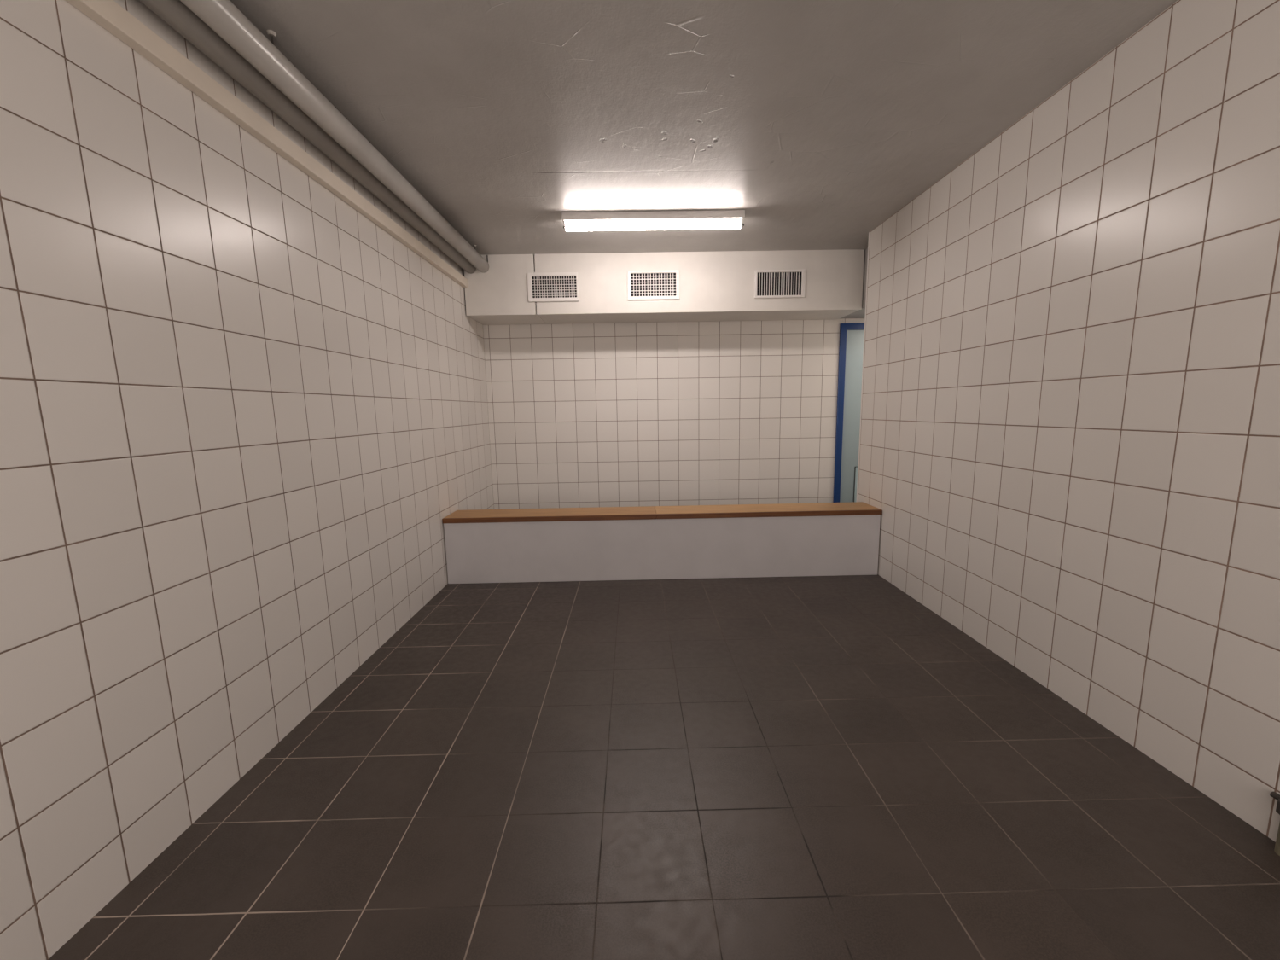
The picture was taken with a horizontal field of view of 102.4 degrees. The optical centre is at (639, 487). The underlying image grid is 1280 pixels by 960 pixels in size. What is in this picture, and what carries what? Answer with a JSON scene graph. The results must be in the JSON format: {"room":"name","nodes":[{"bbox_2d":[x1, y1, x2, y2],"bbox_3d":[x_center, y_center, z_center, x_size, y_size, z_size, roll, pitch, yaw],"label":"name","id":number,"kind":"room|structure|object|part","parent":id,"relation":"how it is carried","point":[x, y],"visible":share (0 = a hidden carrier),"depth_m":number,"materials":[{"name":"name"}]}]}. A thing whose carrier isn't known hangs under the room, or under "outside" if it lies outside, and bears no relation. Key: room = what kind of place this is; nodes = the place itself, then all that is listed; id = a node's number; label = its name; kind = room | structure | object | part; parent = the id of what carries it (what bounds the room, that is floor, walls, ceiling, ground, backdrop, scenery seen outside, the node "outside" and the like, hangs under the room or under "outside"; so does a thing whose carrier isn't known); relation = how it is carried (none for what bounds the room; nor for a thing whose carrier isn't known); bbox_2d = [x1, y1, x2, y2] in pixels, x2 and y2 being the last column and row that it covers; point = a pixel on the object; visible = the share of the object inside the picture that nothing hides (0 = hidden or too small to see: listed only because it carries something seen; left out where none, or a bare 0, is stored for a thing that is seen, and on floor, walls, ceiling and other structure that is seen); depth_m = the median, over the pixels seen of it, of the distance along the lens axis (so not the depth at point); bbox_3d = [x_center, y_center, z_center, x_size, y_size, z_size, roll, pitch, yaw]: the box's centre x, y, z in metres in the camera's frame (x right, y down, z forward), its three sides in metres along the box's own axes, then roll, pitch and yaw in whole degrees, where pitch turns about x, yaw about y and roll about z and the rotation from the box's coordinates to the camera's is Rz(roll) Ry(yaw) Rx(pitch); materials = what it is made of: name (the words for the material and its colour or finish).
{"room":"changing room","nodes":[
{"label":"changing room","id":0,"kind":"room"},
{"bbox_2d":[0,0,494,959],"bbox_3d":[-1.509,-0.310,1.896,0.160,2.814,6.582,-1,9,-1],"label":"wall","id":1,"kind":"structure","parent":0,"point":[242,419],"depth_m":1.57,"materials":[{"name":"white tile"}]},
{"bbox_2d":[65,0,467,287],"bbox_3d":[-1.423,-1.270,1.403,0.038,0.067,5.890,-1,9,-1],"label":"trim","id":2,"kind":"structure","parent":1,"relation":"attached to","point":[110,15],"depth_m":1.78,"materials":[{"name":"beige paint"}]},
{"bbox_2d":[139,0,476,276],"bbox_3d":[-1.383,-1.378,1.389,0.111,0.131,5.888,-1,9,-1],"label":"ceiling pipe","id":3,"kind":"object","parent":1,"relation":"attached to","point":[177,14],"visible":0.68,"depth_m":1.94,"materials":[{"name":"metal"}]},
{"bbox_2d":[47,574,1279,959],"bbox_3d":[0.815,0.999,2.045,4.760,0.100,6.422,-1,9,-1],"label":"floor","id":4,"kind":"structure","parent":0,"point":[800,767],"depth_m":1.61,"materials":[{"name":"black tile"}]},
{"bbox_2d":[442,501,882,583],"bbox_3d":[0.173,0.420,3.947,3.212,0.499,0.322,-1,9,-1],"label":"bench","id":5,"kind":"object","parent":4,"relation":"on","point":[513,545],"visible":1,"depth_m":3.80,"materials":[{"name":"white paint"}]},
{"bbox_2d":[1269,791,1279,855],"bbox_3d":[1.789,0.944,1.433,0.057,0.156,0.088,-1,9,-1],"label":"pipe stub","id":6,"kind":"object","parent":4,"relation":"on","point":[1274,794],"visible":1,"depth_m":1.43,"materials":[{"name":"metal"}]},
{"bbox_2d":[482,271,864,509],"bbox_3d":[0.826,-0.804,5.102,4.600,2.554,0.160,-1,9,-1],"label":"wall","id":7,"kind":"structure","parent":0,"point":[724,412],"depth_m":5.03,"materials":[{"name":"white tile"}]},
{"bbox_2d":[832,322,864,502],"bbox_3d":[2.381,-0.570,5.098,0.900,2.037,0.080,-1,9,-1],"label":"door","id":8,"kind":"structure","parent":7,"relation":"in","point":[851,345],"depth_m":5.05,"materials":[{"name":"blue metal"}]},
{"bbox_3d":[2.419,0.088,5.179,0.528,0.590,0.005,-1,9,-1],"label":"kick plate","id":9,"kind":"part","parent":8,"relation":"part of","materials":[{"name":"silver metal"}]},
{"bbox_2d":[229,0,1177,271],"bbox_3d":[0.768,-1.655,1.645,4.760,0.160,6.422,-1,9,-1],"label":"ceiling","id":10,"kind":"structure","parent":0,"point":[819,121],"depth_m":2.15,"materials":[{"name":"paint"}]},
{"bbox_2d":[180,0,488,273],"bbox_3d":[-1.268,-1.426,1.383,0.100,0.143,5.888,-1,9,-1],"label":"ceiling pipe","id":11,"kind":"object","parent":10,"relation":"hanging from","point":[222,16],"visible":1,"depth_m":1.96,"materials":[{"name":"grey metal"}]},
{"bbox_2d":[561,209,744,231],"bbox_3d":[0.090,-1.785,3.460,1.215,0.100,0.100,-1,9,-1],"label":"ceiling lamp","id":12,"kind":"object","parent":10,"relation":"attached to","point":[589,221],"visible":1,"depth_m":3.42,"materials":[{"name":"white plastic"}]},
{"bbox_2d":[464,249,864,325],"bbox_3d":[0.204,-1.763,4.598,3.370,0.486,0.530,-1,9,-1],"label":"ventilation duct","id":13,"kind":"object","parent":10,"relation":"attached to","point":[714,286],"visible":0.98,"depth_m":4.34,"materials":[{"name":"white metal"}]},
{"bbox_3d":[-1.181,-1.698,4.329,0.587,0.486,0.016,-1,9,-1],"label":"panel","id":14,"kind":"part","parent":13,"relation":"part of","materials":[{"name":"white paint"}]},
{"bbox_3d":[-1.181,-1.510,4.626,0.591,0.014,0.512,-1,9,-1],"label":"panel","id":15,"kind":"part","parent":13,"relation":"part of","materials":[{"name":"white paint"}]},
{"bbox_2d":[527,272,578,302],"bbox_3d":[-0.732,-1.693,4.410,0.424,0.231,0.197,-1,9,-1],"label":"grille","id":16,"kind":"object","parent":13,"relation":"attached to","point":[546,287],"visible":0.96,"depth_m":4.33,"materials":[{"name":"white metal"}]},
{"bbox_2d":[627,269,679,300],"bbox_3d":[0.112,-1.713,4.419,0.435,0.235,0.197,-1,9,-1],"label":"grille","id":17,"kind":"object","parent":13,"relation":"attached to","point":[642,285],"visible":0.97,"depth_m":4.34,"materials":[{"name":"white metal"}]},
{"bbox_3d":[0.505,-1.543,4.645,2.775,0.014,0.512,-1,9,-1],"label":"panel","id":18,"kind":"part","parent":13,"relation":"part of","materials":[{"name":"white paint"}]},
{"bbox_2d":[754,268,805,298],"bbox_3d":[1.180,-1.729,4.431,0.428,0.226,0.197,-1,9,-1],"label":"grille","id":19,"kind":"object","parent":13,"relation":"attached to","point":[768,283],"visible":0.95,"depth_m":4.35,"materials":[{"name":"white metal"}]},
{"bbox_2d":[841,248,867,318],"bbox_3d":[2.506,-1.783,4.414,1.218,0.473,0.956,-1,9,-1],"label":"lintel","id":20,"kind":"object","parent":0,"point":[860,313],"visible":0.07,"depth_m":4.38,"materials":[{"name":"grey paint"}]},
{"bbox_2d":[857,0,1279,842],"bbox_3d":[2.487,-0.275,1.393,1.382,2.554,5.466,-1,9,-1],"label":"wall","id":21,"kind":"structure","parent":0,"point":[1069,455],"depth_m":1.93,"materials":[{"name":"white tile"}]},
{"bbox_2d":[855,232,869,502],"bbox_3d":[1.767,-0.667,4.083,0.022,2.554,0.018,-1,9,-1],"label":"trim","id":22,"kind":"structure","parent":21,"relation":"attached to","point":[869,232],"depth_m":4.04,"materials":[{"name":"white"}]}
]}

